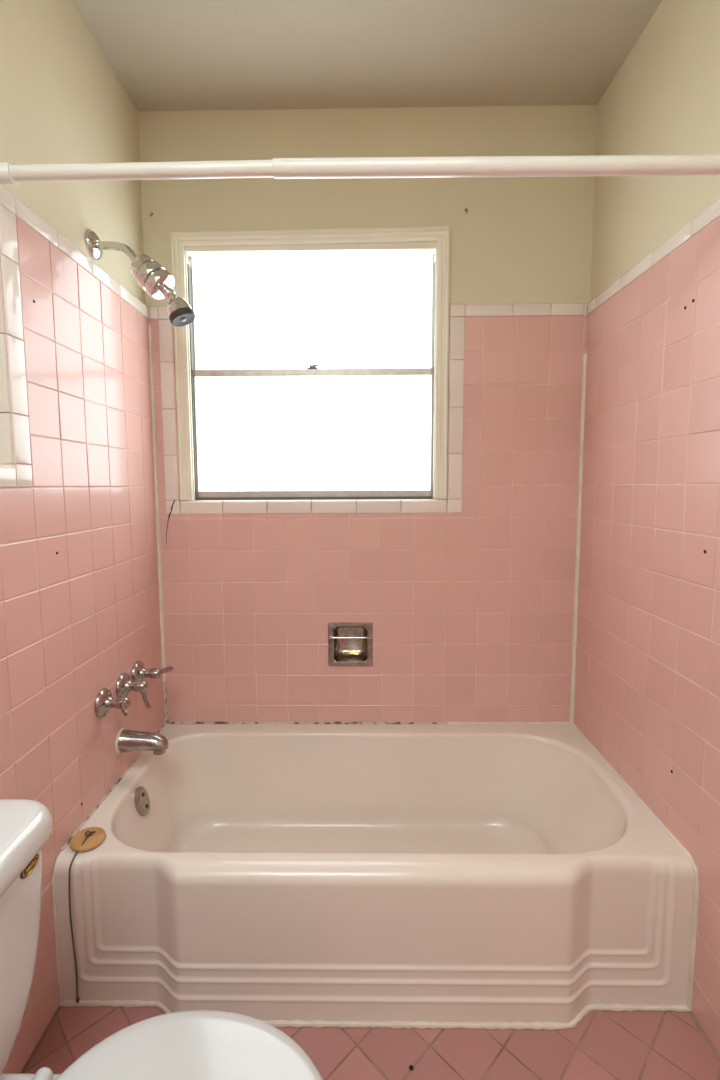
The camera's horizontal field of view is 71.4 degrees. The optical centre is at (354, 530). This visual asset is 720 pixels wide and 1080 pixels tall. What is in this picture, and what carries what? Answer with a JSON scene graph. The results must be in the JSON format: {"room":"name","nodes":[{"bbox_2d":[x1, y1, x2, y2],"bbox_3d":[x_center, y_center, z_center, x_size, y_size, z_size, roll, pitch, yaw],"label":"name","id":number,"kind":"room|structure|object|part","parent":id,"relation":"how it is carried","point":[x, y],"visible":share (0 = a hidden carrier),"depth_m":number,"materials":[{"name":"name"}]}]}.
{"room":"bathroom","nodes":[
{"label":"bathroom","id":0,"kind":"room"},
{"bbox_2d":[0,0,163,1073],"bbox_3d":[-0.756,-0.026,0.274,0.137,2.375,2.885,0,5,1],"label":"wall","id":1,"kind":"structure","parent":0,"point":[80,600],"depth_m":1.18,"materials":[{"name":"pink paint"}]},
{"bbox_2d":[51,875,61,1004],"bbox_3d":[-0.674,0.912,1.144,0.009,0.339,0.033,0,5,1],"label":"trim","id":2,"kind":"structure","parent":1,"relation":"attached to","point":[53,876],"depth_m":1.13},
{"bbox_2d":[95,688,130,717],"bbox_3d":[-0.626,0.461,1.325,0.120,0.076,0.074,1,5,16],"label":"handle","id":3,"kind":"object","parent":1,"relation":"attached to","point":[104,702],"visible":1,"depth_m":1.32,"materials":[{"name":"silver metal"}]},
{"bbox_3d":[-0.625,0.460,1.337,0.049,0.031,0.031,0,5,1],"label":"stem","id":4,"kind":"part","parent":3,"relation":"part of","materials":[{"name":"silver metal"}]},
{"bbox_3d":[-0.601,0.464,1.305,0.019,0.021,0.072,-3,6,-24],"label":"lever","id":5,"kind":"part","parent":3,"relation":"part of","materials":[{"name":"silver metal"}]},
{"bbox_2d":[61,724,165,850],"bbox_3d":[-0.670,0.708,1.457,0.009,0.009,0.610,0,5,1],"label":"trim","id":6,"kind":"structure","parent":1,"relation":"attached to","point":[160,729],"depth_m":1.34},
{"bbox_2d":[116,673,150,708],"bbox_3d":[-0.632,0.466,1.450,0.079,0.108,0.076,0,5,1],"label":"handle","id":7,"kind":"object","parent":1,"relation":"attached to","point":[124,685],"visible":0.98,"depth_m":1.44,"materials":[{"name":"silver metal"}]},
{"bbox_3d":[-0.624,0.450,1.449,0.049,0.031,0.031,0,5,1],"label":"stem","id":8,"kind":"part","parent":7,"relation":"part of","materials":[{"name":"silver metal"}]},
{"bbox_3d":[-0.608,0.484,1.454,0.031,0.071,0.021,-1,5,-12],"label":"lever","id":9,"kind":"part","parent":7,"relation":"part of","materials":[{"name":"silver metal"}]},
{"bbox_2d":[86,230,194,326],"bbox_3d":[-0.558,-0.664,1.314,0.282,0.252,0.082,1,5,9],"label":"shower","id":10,"kind":"object","parent":1,"relation":"attached to","point":[152,277],"visible":1,"depth_m":1.29,"materials":[{"name":"silver metal"}]},
{"bbox_3d":[-0.626,-0.729,1.320,0.141,0.073,0.026,1,5,12],"label":"shower arm","id":11,"kind":"part","parent":10,"relation":"part of","materials":[{"name":"silver metal"}]},
{"bbox_2d":[115,728,167,754],"bbox_3d":[-0.606,0.605,1.442,0.134,0.070,0.070,0,5,1],"label":"tub spout","id":12,"kind":"object","parent":1,"relation":"attached to","point":[126,740],"visible":1,"depth_m":1.42,"materials":[{"name":"silver metal"}]},
{"bbox_2d":[153,750,165,754],"bbox_3d":[-0.562,0.629,1.443,0.033,0.020,0.033,0,5,1],"label":"outlet","id":13,"kind":"object","parent":12,"relation":"attached to","point":[156,752],"depth_m":1.43,"materials":[{"name":"silver metal"}]},
{"bbox_2d":[132,661,172,681],"bbox_3d":[-0.627,0.440,1.561,0.117,0.076,0.073,-2,5,-19],"label":"handle","id":14,"kind":"object","parent":1,"relation":"attached to","point":[139,672],"visible":0.9,"depth_m":1.53,"materials":[{"name":"silver metal"}]},
{"bbox_3d":[-0.622,0.441,1.546,0.049,0.031,0.031,0,5,1],"label":"stem","id":15,"kind":"part","parent":14,"relation":"part of","materials":[{"name":"silver metal"}]},
{"bbox_3d":[-0.603,0.441,1.580,0.019,0.027,0.073,1,5,18],"label":"lever","id":16,"kind":"part","parent":14,"relation":"part of","materials":[{"name":"silver metal"}]},
{"bbox_2d":[72,0,661,110],"bbox_3d":[0.020,-1.267,0.211,1.700,0.100,3.005,0,5,1],"label":"ceiling","id":17,"kind":"structure","parent":0,"point":[166,55],"depth_m":1.38,"materials":[{"name":"paint"}]},
{"bbox_2d":[138,105,596,721],"bbox_3d":[0.044,-0.165,1.750,1.700,2.375,0.140,0,5,1],"label":"wall","id":18,"kind":"structure","parent":0,"point":[467,596],"depth_m":1.69,"materials":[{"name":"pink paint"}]},
{"bbox_2d":[148,325,165,681],"bbox_3d":[-0.671,-0.073,1.702,0.017,1.208,0.017,2,6,27],"label":"trim","id":19,"kind":"structure","parent":18,"relation":"attached to","point":[149,326],"depth_m":1.69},
{"bbox_2d":[163,682,168,723],"bbox_3d":[-0.666,0.603,1.762,0.018,0.149,0.018,2,6,23],"label":"trim","id":20,"kind":"structure","parent":18,"relation":"attached to","point":[164,683],"depth_m":1.76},
{"bbox_2d":[166,721,446,723],"bbox_3d":[-0.170,0.677,1.762,0.988,0.011,0.011,0,5,1],"label":"trim","id":21,"kind":"structure","parent":18,"relation":"attached to","point":[181,722],"depth_m":1.76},
{"bbox_2d":[170,226,449,499],"bbox_3d":[-0.142,-0.542,1.689,0.902,0.872,0.083,0,5,1],"label":"window","id":22,"kind":"structure","parent":18,"relation":"in","point":[310,363],"depth_m":1.70,"materials":[{"name":"white glass"}]},
{"bbox_3d":[-0.142,-0.725,1.696,0.814,0.394,0.016,0,5,1],"label":"sash","id":23,"kind":"part","parent":22,"relation":"part of","materials":[{"name":"glass"}]},
{"bbox_3d":[-0.141,-0.730,1.696,0.807,0.384,0.004,0,5,1],"label":"pane","id":24,"kind":"part","parent":22,"relation":"part of","materials":[{"name":"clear glass"}]},
{"bbox_3d":[-0.140,-0.331,1.716,0.816,0.430,0.016,0,5,1],"label":"sash","id":25,"kind":"part","parent":22,"relation":"part of","materials":[{"name":"glass"}]},
{"bbox_3d":[-0.140,-0.331,1.716,0.804,0.390,0.004,0,5,1],"label":"pane","id":26,"kind":"part","parent":22,"relation":"part of","materials":[{"name":"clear glass"}]},
{"bbox_2d":[328,622,372,665],"bbox_3d":[-0.014,0.392,1.756,0.154,0.154,0.082,0,5,1],"label":"soap dish","id":27,"kind":"object","parent":18,"relation":"attached to","point":[349,644],"visible":1,"depth_m":1.74,"materials":[{"name":"silver metal"}]},
{"bbox_2d":[337,651,363,658],"bbox_3d":[-0.013,0.438,1.754,0.096,0.022,0.040,0,5,1],"label":"soap tray","id":28,"kind":"object","parent":27,"relation":"on","point":[349,654],"depth_m":1.76,"materials":[{"name":"gold metal"}]},
{"bbox_2d":[334,627,366,660],"bbox_3d":[-0.013,0.390,1.768,0.116,0.120,0.057,0,5,1],"label":"basin","id":29,"kind":"object","parent":27,"relation":"in","point":[344,649],"depth_m":1.79,"materials":[{"name":"silver metal"}]},
{"bbox_2d":[447,722,569,723],"bbox_3d":[0.543,0.674,1.753,0.437,0.010,0.010,0,5,1],"label":"trim","id":30,"kind":"structure","parent":18,"relation":"attached to","point":[447,722],"depth_m":1.75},
{"bbox_2d":[569,354,586,724],"bbox_3d":[0.757,0.050,1.694,0.021,1.256,0.019,-2,6,-22],"label":"trim","id":31,"kind":"structure","parent":18,"relation":"attached to","point":[571,717],"depth_m":1.69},
{"bbox_2d":[20,1005,719,1079],"bbox_3d":[0.032,1.197,0.436,1.700,0.101,3.005,0,5,1],"label":"floor","id":32,"kind":"structure","parent":0,"point":[605,1044],"depth_m":1.06,"materials":[{"name":"tile"}]},
{"bbox_2d":[0,799,323,1079],"bbox_3d":[-0.342,0.784,0.571,0.668,0.700,0.498,0,5,1],"label":"toilet","id":33,"kind":"object","parent":32,"relation":"on","point":[193,1044],"visible":1,"depth_m":0.69,"materials":[{"name":"white ceramic"}]},
{"bbox_3d":[-0.567,0.625,0.559,0.212,0.304,0.462,0,5,1],"label":"tank","id":34,"kind":"part","parent":33,"relation":"part of","materials":[{"name":"white ceramic"}]},
{"bbox_3d":[-0.564,0.460,0.544,0.227,0.046,0.498,0,5,1],"label":"tank lid","id":35,"kind":"part","parent":33,"relation":"part of","materials":[{"name":"white ceramic"}]},
{"bbox_2d":[0,1073,60,1079],"bbox_3d":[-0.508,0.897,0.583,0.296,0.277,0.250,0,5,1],"label":"toilet seat hinge","id":36,"kind":"object","parent":33,"relation":"attached to","point":[4,1076],"depth_m":0.69,"materials":[{"name":"white plastic"}]},
{"bbox_3d":[-0.216,0.728,0.564,0.397,0.018,0.362,0,5,1],"label":"seat lid","id":37,"kind":"part","parent":33,"relation":"part of","materials":[{"name":"white plastic"}]},
{"bbox_2d":[53,724,693,1022],"bbox_3d":[0.044,0.882,1.430,1.426,0.347,0.695,0,5,1],"label":"bathtub","id":38,"kind":"object","parent":32,"relation":"on","point":[461,873],"visible":0.99,"depth_m":1.13,"materials":[{"name":"ceramic"}]},
{"bbox_2d":[68,827,105,1002],"bbox_3d":[-0.635,0.890,1.184,0.076,0.362,0.103,3,6,33],"label":"stopper","id":39,"kind":"object","parent":38,"relation":"on","point":[87,839],"visible":1,"depth_m":1.16,"materials":[{"name":"beige rubber"}]},
{"bbox_3d":[-0.629,0.897,1.161,0.012,0.354,0.075,1,5,9],"label":"bead chain","id":40,"kind":"part","parent":39,"relation":"part of","materials":[{"name":"metal"}]},
{"bbox_3d":[-0.609,0.774,1.432,0.038,0.083,0.058,0,5,1],"label":"overflow plate","id":41,"kind":"part","parent":38,"relation":"part of","materials":[{"name":"silver metal"}]},
{"bbox_2d":[60,1000,689,1029],"bbox_3d":[0.041,1.082,1.120,1.426,0.016,0.055,0,5,1],"label":"trim","id":42,"kind":"structure","parent":38,"relation":"attached to","point":[93,1003],"depth_m":1.10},
{"bbox_2d":[574,0,719,1056],"bbox_3d":[0.807,-0.032,0.254,0.137,2.375,2.885,0,5,1],"label":"wall","id":43,"kind":"structure","parent":0,"point":[647,697],"depth_m":1.24,"materials":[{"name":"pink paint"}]},
{"bbox_2d":[0,154,719,184],"bbox_3d":[0.031,-0.661,0.917,1.422,0.048,0.048,0,5,1],"label":"shower curtain rod","id":44,"kind":"object","parent":43,"relation":"attached to","point":[706,164],"visible":1,"depth_m":0.91,"materials":[{"name":"white plastic"}]},
{"bbox_2d":[572,723,698,1010],"bbox_3d":[0.757,0.872,1.435,0.015,0.351,0.661,0,5,1],"label":"trim","id":45,"kind":"structure","parent":43,"relation":"attached to","point":[692,948],"depth_m":1.12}
]}

